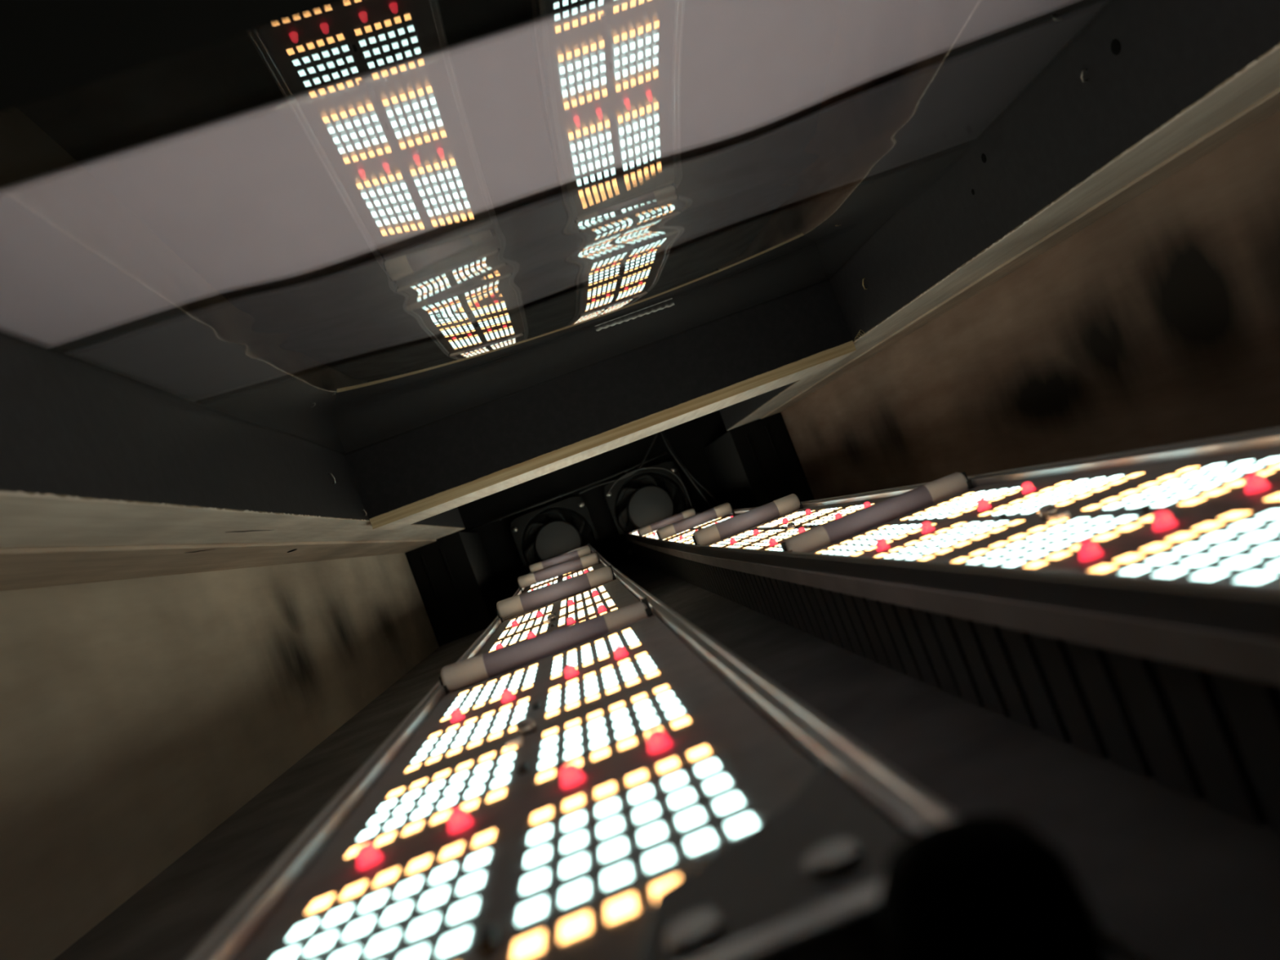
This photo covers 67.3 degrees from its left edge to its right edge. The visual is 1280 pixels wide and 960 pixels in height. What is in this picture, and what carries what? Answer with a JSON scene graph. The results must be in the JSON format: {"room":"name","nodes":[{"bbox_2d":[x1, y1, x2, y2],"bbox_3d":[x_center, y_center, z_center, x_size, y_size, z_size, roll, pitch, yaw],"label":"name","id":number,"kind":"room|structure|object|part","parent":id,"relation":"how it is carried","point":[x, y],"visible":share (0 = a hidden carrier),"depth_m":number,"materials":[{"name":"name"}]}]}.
{"room":"control room","nodes":[
{"label":"control room","id":0,"kind":"room"},
{"bbox_2d":[0,552,439,959],"bbox_3d":[-0.243,0.087,0.505,0.010,0.180,1.450,-21,-2,-5],"label":"wall","id":1,"kind":"structure","parent":0,"point":[138,716],"depth_m":0.44,"materials":[{"name":"brown wood"}]},
{"bbox_2d":[0,539,436,591],"bbox_3d":[-0.231,0.042,0.509,0.044,0.003,1.440,-21,-2,-5],"label":"batten","id":2,"kind":"object","parent":1,"relation":"attached to","point":[20,568],"visible":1,"depth_m":0.44,"materials":[{"name":"brown wood"}]},
{"bbox_2d":[0,336,465,547],"bbox_3d":[-0.222,0.012,0.514,0.082,0.049,1.445,-21,-2,-5],"label":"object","id":3,"kind":"object","parent":1,"relation":"attached to","point":[89,456],"visible":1,"depth_m":0.34,"materials":[{"name":"brown wood"}]},
{"bbox_2d":[328,473,336,484],"bbox_3d":[-0.189,-0.001,0.591,0.003,0.007,0.004,-21,-2,-5],"label":"staple","id":4,"kind":"object","parent":3,"relation":"attached to","point":[328,473],"visible":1,"depth_m":0.59,"materials":[{"name":"silver metal"}]},
{"bbox_2d":[346,280,856,529],"bbox_3d":[-0.026,-0.053,0.718,0.364,0.054,0.082,-21,-2,-5],"label":"end panel","id":5,"kind":"object","parent":3,"relation":"attached to","point":[411,477],"visible":1,"depth_m":0.68,"materials":[{"name":"brown wood"}]},
{"bbox_2d":[404,552,439,646],"bbox_3d":[-0.259,0.076,0.638,0.010,0.220,1.715,-21,-2,-5],"label":"trim","id":6,"kind":"structure","parent":1,"relation":"attached to","point":[405,553],"depth_m":1.23,"materials":[{"name":"black fabric"}]},
{"bbox_2d":[0,0,595,453],"bbox_3d":[-0.051,-0.124,0.667,0.545,0.010,1.740,-21,-2,-5],"label":"ceiling","id":7,"kind":"structure","parent":0,"point":[57,349],"depth_m":0.28,"materials":[{"name":"black fabric"}]},
{"bbox_2d":[436,409,742,599],"bbox_3d":[-0.065,0.043,1.522,0.545,0.200,0.015,-21,-2,-5],"label":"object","id":8,"kind":"structure","parent":0,"point":[688,440],"depth_m":1.51,"materials":[{"name":"black metal"}]},
{"bbox_2d":[510,496,605,573],"bbox_3d":[-0.127,0.099,1.492,0.122,0.122,0.028,-21,-2,-5],"label":"fan","id":9,"kind":"object","parent":8,"relation":"attached to","point":[557,537],"visible":0.61,"depth_m":1.49,"materials":[{"name":"black plastic"}]},
{"bbox_3d":[-0.166,0.119,1.490,0.023,0.040,0.013,-21,-2,-5],"label":"blade","id":10,"kind":"part","parent":9,"relation":"part of","materials":[{"name":"black plastic"}]},
{"bbox_3d":[-0.166,0.077,1.492,0.042,0.023,0.013,-21,-2,-5],"label":"blade","id":11,"kind":"part","parent":9,"relation":"part of","materials":[{"name":"black plastic"}]},
{"bbox_3d":[-0.137,0.059,1.497,0.037,0.027,0.008,-21,-2,17],"label":"blade","id":12,"kind":"part","parent":9,"relation":"part of","materials":[{"name":"black plastic"}]},
{"bbox_3d":[-0.097,0.065,1.498,0.021,0.043,0.013,-21,-2,-5],"label":"blade","id":13,"kind":"part","parent":9,"relation":"part of","materials":[{"name":"black plastic"}]},
{"bbox_3d":[-0.086,0.099,1.496,0.033,0.031,0.013,-21,-2,-5],"label":"blade","id":14,"kind":"part","parent":9,"relation":"part of","materials":[{"name":"black plastic"}]},
{"bbox_2d":[466,451,666,531],"bbox_3d":[-0.112,0.018,1.499,0.330,0.009,0.026,-21,-2,-5],"label":"conduit","id":15,"kind":"object","parent":8,"relation":"attached to","point":[500,518],"visible":0.98,"depth_m":1.49,"materials":[{"name":"grey"}]},
{"bbox_2d":[578,433,657,493],"bbox_3d":[-0.033,-0.026,1.487,0.147,0.049,0.007,-21,-2,-2],"label":"cable","id":16,"kind":"object","parent":15,"relation":"attached to","point":[656,434],"visible":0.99,"depth_m":1.49,"materials":[{"name":"grey plastic"}]},
{"bbox_2d":[53,560,1279,959],"bbox_3d":[0.032,0.093,0.659,0.545,0.015,1.720,-21,-2,-5],"label":"floor","id":17,"kind":"structure","parent":0,"point":[1169,873],"depth_m":0.21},
{"bbox_2d":[405,532,502,645],"bbox_3d":[-0.253,0.147,1.361,0.072,0.129,0.258,-21,-2,-5],"label":"block","id":18,"kind":"object","parent":17,"relation":"on","point":[454,575],"visible":0.86,"depth_m":1.24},
{"bbox_2d":[185,543,960,959],"bbox_3d":[-0.061,0.093,0.775,0.094,0.057,1.416,-21,-2,-5],"label":"led panel","id":19,"kind":"object","parent":17,"relation":"on","point":[597,775],"visible":1,"depth_m":0.13,"materials":[{"name":"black metal"}]},
{"bbox_3d":[-0.104,0.096,0.769,0.004,0.024,1.410,-21,-2,-5],"label":"rail","id":20,"kind":"part","parent":19,"relation":"part of","materials":[{"name":"silver metal"}]},
{"bbox_3d":[-0.118,0.117,1.473,0.081,0.007,0.005,-21,-2,-5],"label":"rail","id":21,"kind":"part","parent":19,"relation":"part of","materials":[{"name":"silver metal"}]},
{"bbox_3d":[0.011,0.037,0.093,0.027,0.001,0.037,-21,-2,-5],"label":"corner plate","id":22,"kind":"part","parent":19,"relation":"part of","materials":[{"name":"grey metal"}]},
{"bbox_3d":[-0.026,0.067,0.777,0.004,0.024,1.410,-21,-2,-5],"label":"rail","id":23,"kind":"part","parent":19,"relation":"part of","materials":[{"name":"silver metal"}]},
{"bbox_3d":[-0.012,0.048,0.073,0.081,0.007,0.005,-21,-2,-5],"label":"rail","id":24,"kind":"part","parent":19,"relation":"part of","materials":[{"name":"silver metal"}]},
{"bbox_2d":[877,814,1107,959],"bbox_3d":[0.029,0.044,0.065,0.014,0.042,0.014,-21,-2,-5],"label":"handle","id":25,"kind":"object","parent":19,"relation":"attached to","point":[978,886],"visible":1,"depth_m":0.06,"materials":[{"name":"black rubber"}]},
{"bbox_2d":[603,461,692,555],"bbox_3d":[0.017,0.045,1.505,0.122,0.122,0.028,-21,-2,-5],"label":"fan","id":26,"kind":"object","parent":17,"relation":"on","point":[650,504],"visible":0.59,"depth_m":1.50,"materials":[{"name":"black plastic"}]},
{"bbox_3d":[-0.022,0.064,1.503,0.023,0.040,0.013,-21,-2,-5],"label":"blade","id":27,"kind":"part","parent":26,"relation":"part of","materials":[{"name":"black plastic"}]},
{"bbox_3d":[-0.022,0.023,1.505,0.042,0.023,0.013,-21,-2,-5],"label":"blade","id":28,"kind":"part","parent":26,"relation":"part of","materials":[{"name":"black plastic"}]},
{"bbox_3d":[0.007,0.004,1.510,0.037,0.027,0.008,-21,-2,17],"label":"blade","id":29,"kind":"part","parent":26,"relation":"part of","materials":[{"name":"black plastic"}]},
{"bbox_3d":[0.047,0.010,1.511,0.021,0.043,0.013,-21,-2,-5],"label":"blade","id":30,"kind":"part","parent":26,"relation":"part of","materials":[{"name":"black plastic"}]},
{"bbox_3d":[0.058,0.045,1.509,0.032,0.031,0.013,-21,-2,-5],"label":"blade","id":31,"kind":"part","parent":26,"relation":"part of","materials":[{"name":"black plastic"}]},
{"bbox_2d":[606,466,693,508],"bbox_3d":[0.021,0.044,1.472,0.117,0.133,0.008,-21,-2,-5],"label":"cable","id":32,"kind":"object","parent":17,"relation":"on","point":[650,467],"visible":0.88,"depth_m":1.47,"materials":[{"name":"grey plastic"}]},
{"bbox_2d":[660,431,713,508],"bbox_3d":[0.079,0.000,1.460,0.044,0.175,0.008,-22,-2,25],"label":"cable","id":33,"kind":"object","parent":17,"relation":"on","point":[675,457],"visible":0.66,"depth_m":1.46,"materials":[{"name":"grey plastic"}]},
{"bbox_2d":[662,431,720,505],"bbox_3d":[0.086,-0.003,1.470,0.052,0.175,0.006,-21,-2,20],"label":"cable","id":34,"kind":"object","parent":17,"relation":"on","point":[664,434],"visible":0.78,"depth_m":1.47,"materials":[{"name":"grey plastic"}]},
{"bbox_2d":[703,412,813,509],"bbox_3d":[0.166,-0.010,1.399,0.072,0.129,0.258,-21,-2,-5],"label":"block","id":35,"kind":"object","parent":17,"relation":"on","point":[755,464],"visible":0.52,"depth_m":1.27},
{"bbox_2d":[625,426,1279,835],"bbox_3d":[0.070,0.050,0.797,0.091,0.054,1.416,-21,-2,-5],"label":"led panel","id":36,"kind":"object","parent":17,"relation":"on","point":[1123,607],"visible":0.99,"depth_m":0.19,"materials":[{"name":"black metal"}]},
{"bbox_2d":[667,488,970,546],"bbox_3d":[0.066,0.040,0.794,0.089,0.018,1.410,-21,-2,-5],"label":"control panel","id":37,"kind":"object","parent":36,"relation":"on","point":[884,517],"depth_m":0.37,"materials":[{"name":"white plastic"}]},
{"bbox_3d":[0.027,0.051,0.791,0.004,0.019,1.410,-21,-2,-5],"label":"rail","id":38,"kind":"part","parent":36,"relation":"part of","materials":[{"name":"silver metal"}]},
{"bbox_3d":[0.102,0.022,0.798,0.004,0.019,1.410,-21,-2,-5],"label":"rail","id":39,"kind":"part","parent":36,"relation":"part of","materials":[{"name":"silver metal"}]},
{"bbox_2d":[781,110,1279,499],"bbox_3d":[0.254,-0.099,0.550,0.010,0.180,1.450,-21,-2,-5],"label":"wall","id":40,"kind":"structure","parent":0,"point":[1155,322],"depth_m":0.54,"materials":[{"name":"brown wood"}]},
{"bbox_2d":[742,220,887,500],"bbox_3d":[0.238,-0.110,0.683,0.010,0.220,1.715,-21,-2,-5],"label":"trim","id":41,"kind":"structure","parent":40,"relation":"attached to","point":[886,220],"depth_m":1.27,"materials":[{"name":"black metal"}]},
{"bbox_2d":[719,0,1279,431],"bbox_3d":[0.190,-0.143,0.551,0.076,0.049,1.445,-21,-2,-5],"label":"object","id":42,"kind":"object","parent":40,"relation":"attached to","point":[1162,75],"visible":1,"depth_m":0.39,"materials":[{"name":"brown wood"}]},
{"bbox_2d":[0,0,346,111],"bbox_3d":[0.017,-0.114,-0.011,0.364,0.008,0.351,-21,-2,-5],"label":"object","id":43,"kind":"object","parent":42,"relation":"attached to","point":[48,47],"visible":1,"depth_m":0.15,"materials":[{"name":"black fabric"}]},
{"bbox_2d":[0,0,1116,455],"bbox_3d":[-0.013,-0.089,0.422,0.363,0.016,0.513,-21,-2,-5],"label":"sheet","id":44,"kind":"object","parent":42,"relation":"attached to","point":[887,210],"visible":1,"depth_m":0.50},
{"bbox_2d":[0,0,577,182],"bbox_3d":[0.000,-0.109,0.189,0.363,0.009,0.053,-21,-2,-5],"label":"sheet","id":45,"kind":"object","parent":44,"relation":"on","point":[348,36],"visible":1,"depth_m":0.18,"materials":[{"name":"black plastic"}]},
{"bbox_2d":[0,0,1082,349],"bbox_3d":[-0.003,-0.103,0.251,0.363,0.008,0.104,-21,-2,-5],"label":"sheet","id":46,"kind":"object","parent":44,"relation":"on","point":[319,178],"visible":1,"depth_m":0.24,"materials":[{"name":"white plastic"}]},
{"bbox_2d":[57,0,1101,351],"bbox_3d":[-0.007,-0.101,0.303,0.363,0.008,0.031,-21,-2,-5],"label":"tape","id":47,"kind":"object","parent":44,"relation":"on","point":[207,301],"visible":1,"depth_m":0.30,"materials":[{"name":"black"}]},
{"bbox_2d":[200,144,968,453],"bbox_3d":[-0.022,-0.084,0.538,0.363,0.016,0.280,-21,-2,-5],"label":"sheet","id":48,"kind":"object","parent":44,"relation":"on","point":[268,405],"visible":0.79,"depth_m":0.46,"materials":[{"name":"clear plastic"}]},
{"bbox_2d":[200,142,967,401],"bbox_3d":[-0.013,-0.093,0.409,0.364,0.012,0.052,-20,-2,-7],"label":"tape","id":49,"kind":"object","parent":48,"relation":"on","point":[906,165],"visible":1,"depth_m":0.41,"materials":[{"name":"black"}]},
{"bbox_2d":[63,0,1111,401],"bbox_3d":[-0.010,-0.094,0.364,0.363,0.012,0.124,-21,-2,-5],"label":"sheet","id":50,"kind":"object","parent":44,"relation":"on","point":[499,264],"visible":1,"depth_m":0.34,"materials":[{"name":"plastic"}]},
{"bbox_2d":[596,303,674,331],"bbox_3d":[-0.003,-0.096,0.567,0.050,0.001,0.004,-20,-2,-11],"label":"smear","id":51,"kind":"object","parent":44,"relation":"attached to","point":[673,304],"visible":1,"depth_m":0.57,"materials":[{"name":"grey"}]},
{"bbox_2d":[862,277,866,289],"bbox_3d":[0.147,-0.128,0.629,0.003,0.007,0.005,-21,-2,-5],"label":"staple","id":52,"kind":"object","parent":42,"relation":"attached to","point":[864,288],"visible":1,"depth_m":0.63,"materials":[{"name":"beige"}]},
{"bbox_2d":[1080,68,1088,82],"bbox_3d":[0.164,-0.149,0.355,0.003,0.004,0.003,-21,-2,-5],"label":"staple","id":53,"kind":"object","parent":42,"relation":"attached to","point":[1085,69],"visible":1,"depth_m":0.35,"materials":[{"name":"silver metal"}]},
{"bbox_2d":[760,87,1279,419],"bbox_3d":[0.221,-0.128,0.550,0.030,0.002,1.440,-21,-2,-5],"label":"batten","id":54,"kind":"object","parent":40,"relation":"attached to","point":[1268,104],"visible":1,"depth_m":0.47,"materials":[{"name":"brown wood"}]}
]}

